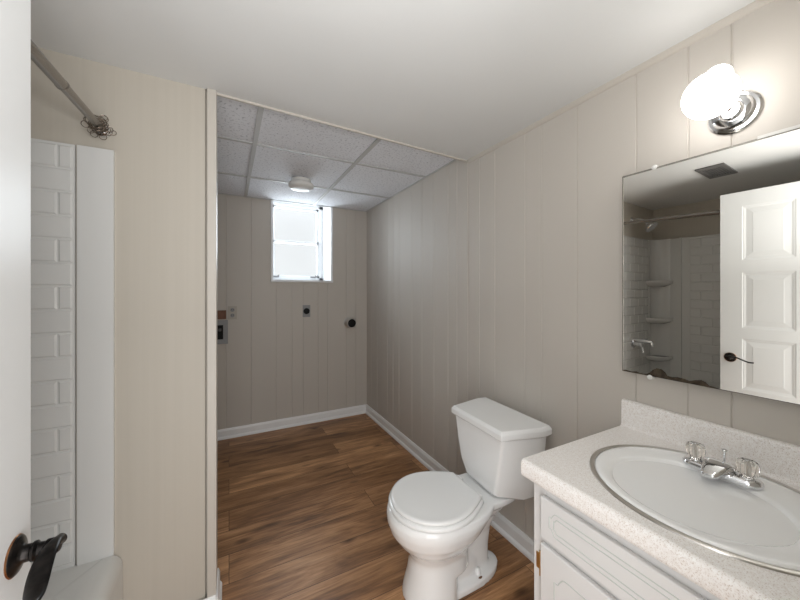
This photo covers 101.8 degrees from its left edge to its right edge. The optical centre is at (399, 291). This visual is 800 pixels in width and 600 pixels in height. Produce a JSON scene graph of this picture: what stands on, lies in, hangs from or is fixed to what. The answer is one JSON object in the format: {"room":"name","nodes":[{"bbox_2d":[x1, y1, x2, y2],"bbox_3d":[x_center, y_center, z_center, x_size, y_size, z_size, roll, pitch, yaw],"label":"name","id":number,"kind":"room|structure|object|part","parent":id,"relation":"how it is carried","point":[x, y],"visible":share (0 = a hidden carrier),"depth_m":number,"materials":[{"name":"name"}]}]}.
{"room":"bathroom","nodes":[
{"label":"bathroom","id":0,"kind":"room"},
{"bbox_2d":[31,47,215,599],"bbox_3d":[-1.321,0.125,1.028,1.289,2.300,0.141,0,0,-28],"label":"wall","id":1,"kind":"structure","parent":0,"point":[159,145],"depth_m":1.20,"materials":[{"name":"beige paint"}]},
{"bbox_2d":[31,40,111,137],"bbox_3d":[-0.701,-0.523,0.499,0.048,0.120,1.434,0,0,-28],"label":"shower rod","id":2,"kind":"object","parent":1,"relation":"attached to","point":[37,56],"visible":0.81,"depth_m":0.84,"materials":[{"name":"silver metal"}]},
{"bbox_2d":[81,115,101,127],"bbox_3d":[-1.010,-0.556,1.065,0.011,0.049,0.052,0,0,38],"label":"curtain hook","id":3,"kind":"object","parent":2,"relation":"hanging from","point":[95,115],"visible":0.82,"depth_m":1.05,"materials":[{"name":"silver metal"}]},
{"bbox_2d":[88,119,105,135],"bbox_3d":[-1.009,-0.548,1.082,0.044,0.058,0.010,0,0,-37],"label":"curtain hook","id":4,"kind":"object","parent":2,"relation":"hanging from","point":[98,119],"visible":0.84,"depth_m":1.08,"materials":[{"name":"silver metal"}]},
{"bbox_2d":[94,115,107,127],"bbox_3d":[-1.002,-0.568,1.082,0.044,0.054,0.017,0,0,-42],"label":"curtain hook","id":5,"kind":"object","parent":2,"relation":"hanging from","point":[96,115],"visible":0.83,"depth_m":1.09,"materials":[{"name":"silver metal"}]},
{"bbox_2d":[91,120,113,131],"bbox_3d":[-1.003,-0.557,1.096,0.010,0.043,0.059,0,0,29],"label":"curtain hook","id":6,"kind":"object","parent":2,"relation":"hanging from","point":[99,120],"visible":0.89,"depth_m":1.10,"materials":[{"name":"silver metal"}]},
{"bbox_2d":[207,88,216,597],"bbox_3d":[-0.768,0.240,1.331,0.032,2.070,0.124,0,0,-28],"label":"trim","id":7,"kind":"structure","parent":1,"relation":"attached to","point":[211,94],"depth_m":1.27,"materials":[{"name":"beige paint"}]},
{"bbox_2d":[216,568,221,599],"bbox_3d":[-0.745,1.235,1.340,0.018,0.080,0.155,0,0,-28],"label":"baseboard opening","id":8,"kind":"structure","parent":1,"relation":"attached to","point":[219,583],"depth_m":1.34,"materials":[{"name":"white"}]},
{"bbox_2d":[217,194,366,429],"bbox_3d":[-1.343,0.125,2.969,2.188,2.300,0.100,0,0,-28],"label":"wall","id":9,"kind":"structure","parent":0,"point":[277,362],"depth_m":3.03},
{"bbox_2d":[217,310,225,318],"bbox_3d":[-1.583,0.201,2.781,0.168,0.076,0.010,0,0,-28],"label":"wood block","id":10,"kind":"object","parent":9,"relation":"attached to","point":[221,314],"visible":0.36,"depth_m":2.80,"materials":[{"name":"brown wood"}]},
{"bbox_2d":[217,320,227,343],"bbox_3d":[-1.579,0.350,2.777,0.192,0.206,0.024,0,0,-28],"label":"washer outlet box","id":11,"kind":"object","parent":9,"relation":"attached to","point":[222,325],"visible":0.45,"depth_m":2.80,"materials":[{"name":"grey plastic"}]},
{"bbox_2d":[228,306,236,318],"bbox_3d":[-1.465,0.185,2.842,0.072,0.116,0.010,0,0,-28],"label":"outlet plate","id":12,"kind":"object","parent":9,"relation":"attached to","point":[232,310],"visible":1,"depth_m":2.84,"materials":[{"name":"beige plastic"}]},
{"bbox_2d":[217,404,365,440],"bbox_3d":[-1.320,1.232,2.911,2.175,0.085,0.024,0,0,-28],"label":"baseboard","id":13,"kind":"structure","parent":9,"relation":"attached to","point":[228,433],"depth_m":3.05,"materials":[{"name":"white wood"}]},
{"bbox_2d":[271,200,332,282],"bbox_3d":[-1.022,-0.517,3.296,0.582,0.856,0.420,0,0,-28],"label":"window","id":14,"kind":"structure","parent":9,"relation":"in","point":[324,215],"depth_m":3.39,"materials":[{"name":"white plastic"}]},
{"bbox_3d":[-1.101,-0.694,3.435,0.472,0.382,0.024,0,0,-28],"label":"sash","id":15,"kind":"part","parent":14,"relation":"part of","materials":[{"name":"white glass"}]},
{"bbox_3d":[-1.090,-0.336,3.414,0.472,0.383,0.024,0,0,-28],"label":"sash","id":16,"kind":"part","parent":14,"relation":"part of","materials":[{"name":"white glass"}]},
{"bbox_2d":[303,305,309,316],"bbox_3d":[-0.901,0.189,3.137,0.072,0.116,0.014,0,0,-28],"label":"dryer outlet","id":17,"kind":"object","parent":9,"relation":"attached to","point":[306,308],"visible":1,"depth_m":3.13,"materials":[{"name":"grey plastic"}]},
{"bbox_2d":[344,317,355,327],"bbox_3d":[-0.503,0.318,3.301,0.112,0.112,0.094,0,0,-28],"label":"air vent","id":18,"kind":"object","parent":9,"relation":"in","point":[349,322],"visible":1,"depth_m":3.27,"materials":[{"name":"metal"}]},
{"bbox_2d":[217,96,453,210],"bbox_3d":[-0.900,-0.868,2.127,2.188,0.044,1.803,0,0,-28],"label":"ceiling","id":19,"kind":"structure","parent":0,"point":[235,119],"depth_m":2.10,"materials":[{"name":"tile"}]},
{"bbox_2d":[288,176,313,191],"bbox_3d":[-0.744,-0.802,2.445,0.184,0.076,0.184,0,0,-28],"label":"ceiling fixture","id":20,"kind":"object","parent":19,"relation":"attached to","point":[301,184],"visible":1,"depth_m":2.39,"materials":[{"name":"white plastic"}]},
{"bbox_2d":[217,107,455,211],"bbox_3d":[-0.923,-0.844,2.171,2.188,0.008,1.703,0,0,-28],"label":"grid","id":21,"kind":"object","parent":19,"relation":"attached to","point":[254,143],"visible":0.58,"depth_m":2.20,"materials":[{"name":"grey metal"}]},
{"bbox_2d":[217,413,533,599],"bbox_3d":[-0.376,1.315,0.595,2.888,0.080,5.203,0,0,-28],"label":"floor","id":22,"kind":"structure","parent":0,"point":[302,509],"depth_m":1.80,"materials":[{"name":"brown wood"}]},
{"bbox_2d":[41,555,122,599],"bbox_3d":[-1.046,1.099,0.326,0.882,0.353,1.412,0,0,-28],"label":"bathtub","id":23,"kind":"object","parent":22,"relation":"on","point":[101,579],"visible":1,"depth_m":1.04,"materials":[{"name":"white ceramic"}]},
{"bbox_2d":[31,138,114,572],"bbox_3d":[-1.062,0.214,0.309,0.878,1.415,1.434,0,0,-28],"label":"shower surround","id":24,"kind":"object","parent":23,"relation":"on","point":[53,164],"visible":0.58,"depth_m":1.08,"materials":[{"name":"white tile"}]},
{"bbox_2d":[387,397,551,599],"bbox_3d":[0.271,0.924,1.436,0.668,0.701,0.444,0,0,-28],"label":"toilet","id":25,"kind":"object","parent":22,"relation":"on","point":[443,520],"visible":1,"depth_m":1.36,"materials":[{"name":"white ceramic"}]},
{"bbox_3d":[0.141,0.893,1.397,0.382,0.017,0.376,0,0,-28],"label":"seat","id":26,"kind":"part","parent":25,"relation":"part of","materials":[{"name":"white plastic"}]},
{"bbox_3d":[0.141,0.874,1.397,0.366,0.016,0.360,0,0,-28],"label":"lid","id":27,"kind":"part","parent":25,"relation":"part of","materials":[{"name":"white plastic"}]},
{"bbox_3d":[0.236,1.089,1.446,0.615,0.371,0.371,0,0,-28],"label":"bowl","id":28,"kind":"part","parent":25,"relation":"part of","materials":[{"name":"white ceramic"}]},
{"bbox_3d":[0.449,0.756,1.531,0.235,0.290,0.418,0,0,-28],"label":"tank","id":29,"kind":"part","parent":25,"relation":"part of","materials":[{"name":"white ceramic"}]},
{"bbox_3d":[0.449,0.595,1.530,0.266,0.041,0.444,0,0,-28],"label":"tank lid","id":30,"kind":"part","parent":25,"relation":"part of","materials":[{"name":"white ceramic"}]},
{"bbox_2d":[534,483,720,599],"bbox_3d":[0.731,0.906,0.791,0.546,0.737,0.590,0,0,-28],"label":"vanity cabinet","id":31,"kind":"object","parent":22,"relation":"on","point":[576,557],"visible":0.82,"depth_m":0.79,"materials":[{"name":"white paint"}]},
{"bbox_3d":[0.458,0.930,0.797,0.016,0.459,0.260,0,0,-28],"label":"door","id":32,"kind":"part","parent":31,"relation":"part of","materials":[{"name":"white paint"}]},
{"bbox_2d":[521,399,799,599],"bbox_3d":[0.734,0.466,0.797,0.534,0.144,0.621,0,0,-28],"label":"countertop","id":33,"kind":"structure","parent":31,"relation":"on","point":[564,471],"depth_m":0.84,"materials":[{"name":"laminate"}]},
{"bbox_2d":[589,444,799,576],"bbox_3d":[0.741,0.553,0.787,0.458,0.141,0.498,0,0,-28],"label":"sink","id":34,"kind":"object","parent":33,"relation":"in","point":[761,528],"visible":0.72,"depth_m":0.75,"materials":[{"name":"white ceramic"}]},
{"bbox_2d":[682,441,764,489],"bbox_3d":[0.851,0.452,0.864,0.128,0.062,0.130,0,0,17],"label":"faucet","id":35,"kind":"object","parent":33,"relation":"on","point":[746,470],"visible":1,"depth_m":0.83,"materials":[{"name":"silver metal"}]},
{"bbox_3d":[0.827,0.466,0.909,0.031,0.008,0.031,0,0,-28],"label":"knob","id":36,"kind":"part","parent":35,"relation":"part of","materials":[{"name":"silver metal"}]},
{"bbox_3d":[0.827,0.443,0.909,0.042,0.038,0.044,0,0,-28],"label":"knob","id":37,"kind":"part","parent":35,"relation":"part of","materials":[{"name":"clear plastic"}]},
{"bbox_3d":[0.826,0.465,0.850,0.097,0.034,0.068,0,0,-28],"label":"spout","id":38,"kind":"part","parent":35,"relation":"part of","materials":[{"name":"silver metal"}]},
{"bbox_3d":[0.875,0.447,0.876,0.013,0.044,0.013,0,0,-28],"label":"lift rod","id":39,"kind":"part","parent":35,"relation":"part of","materials":[{"name":"silver metal"}]},
{"bbox_3d":[0.875,0.443,0.818,0.042,0.038,0.044,0,0,-28],"label":"knob","id":40,"kind":"part","parent":35,"relation":"part of","materials":[{"name":"clear plastic"}]},
{"bbox_3d":[0.875,0.466,0.818,0.031,0.008,0.031,0,0,-28],"label":"knob","id":41,"kind":"part","parent":35,"relation":"part of","materials":[{"name":"silver metal"}]},
{"bbox_2d":[31,0,755,159],"bbox_3d":[-0.367,-0.817,0.647,2.623,0.044,1.626,0,0,-28],"label":"ceiling","id":42,"kind":"structure","parent":0,"point":[455,78],"depth_m":1.07,"materials":[{"name":"white paint"}]},
{"bbox_2d":[217,93,467,161],"bbox_3d":[-0.162,-0.816,1.640,1.335,0.057,0.010,0,0,-31],"label":"trim","id":43,"kind":"structure","parent":42,"relation":"attached to","point":[218,94],"depth_m":1.53,"materials":[{"name":"beige paint"}]},
{"bbox_2d":[367,0,799,539],"bbox_3d":[0.431,0.125,2.054,0.100,2.300,3.373,0,0,-28],"label":"wall","id":44,"kind":"structure","parent":0,"point":[545,205],"depth_m":1.49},
{"bbox_2d":[365,404,533,562],"bbox_3d":[0.231,1.232,2.302,0.024,0.085,2.547,0,0,-28],"label":"baseboard","id":45,"kind":"structure","parent":44,"relation":"attached to","point":[507,529],"depth_m":2.24,"materials":[{"name":"white wood"}]},
{"bbox_2d":[466,162,467,472],"bbox_3d":[0.409,0.175,1.985,0.004,2.030,0.016,0,0,-28],"label":"trim","id":46,"kind":"structure","parent":44,"relation":"attached to","point":[466,162],"depth_m":1.99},
{"bbox_2d":[467,0,774,162],"bbox_3d":[0.761,-0.785,1.304,0.015,0.019,1.500,0,0,-28],"label":"trim","id":47,"kind":"structure","parent":44,"relation":"attached to","point":[757,4],"depth_m":1.13,"materials":[{"name":"beige paint"}]},
{"bbox_2d":[681,64,763,134],"bbox_3d":[0.873,-0.540,0.893,0.197,0.170,0.124,0,0,-28],"label":"wall light","id":48,"kind":"object","parent":44,"relation":"attached to","point":[716,96],"visible":1,"depth_m":0.88,"materials":[{"name":"white glass"}]},
{"bbox_3d":[0.847,-0.548,0.883,0.142,0.154,0.118,0,0,-28],"label":"lamp shade","id":49,"kind":"part","parent":48,"relation":"part of","materials":[{"name":"white glass"}]},
{"bbox_3d":[0.946,-0.513,0.927,0.038,0.116,0.116,0,0,-28],"label":"plate","id":50,"kind":"part","parent":48,"relation":"part of","materials":[{"name":"silver metal"}]},
{"bbox_3d":[-0.016,0.125,-0.020,2.623,2.300,0.120,0,0,-28],"label":"wall","id":51,"kind":"structure","parent":0,"visible":0},
{"bbox_2d":[0,0,66,599],"bbox_3d":[-0.473,0.324,0.226,0.170,1.878,0.710,0,0,-28],"label":"door","id":52,"kind":"structure","parent":51,"relation":"in","point":[19,580],"depth_m":0.51,"materials":[{"name":"white paint"}]},
{"bbox_3d":[-0.578,0.413,0.519,0.052,0.057,0.057,0,0,-28],"label":"handle","id":53,"kind":"part","parent":52,"relation":"part of","materials":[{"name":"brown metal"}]},
{"bbox_3d":[-0.534,0.413,0.485,0.027,0.029,0.127,0,0,-34],"label":"lever","id":54,"kind":"part","parent":52,"relation":"part of","materials":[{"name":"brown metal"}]},
{"bbox_2d":[622,124,799,404],"bbox_3d":[0.957,-0.062,0.907,0.020,0.719,0.610,0,0,-30],"label":"wall mirror","id":55,"kind":"object","parent":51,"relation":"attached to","point":[711,240],"visible":1,"depth_m":0.95,"materials":[{"name":"silver mirror"}]}
]}

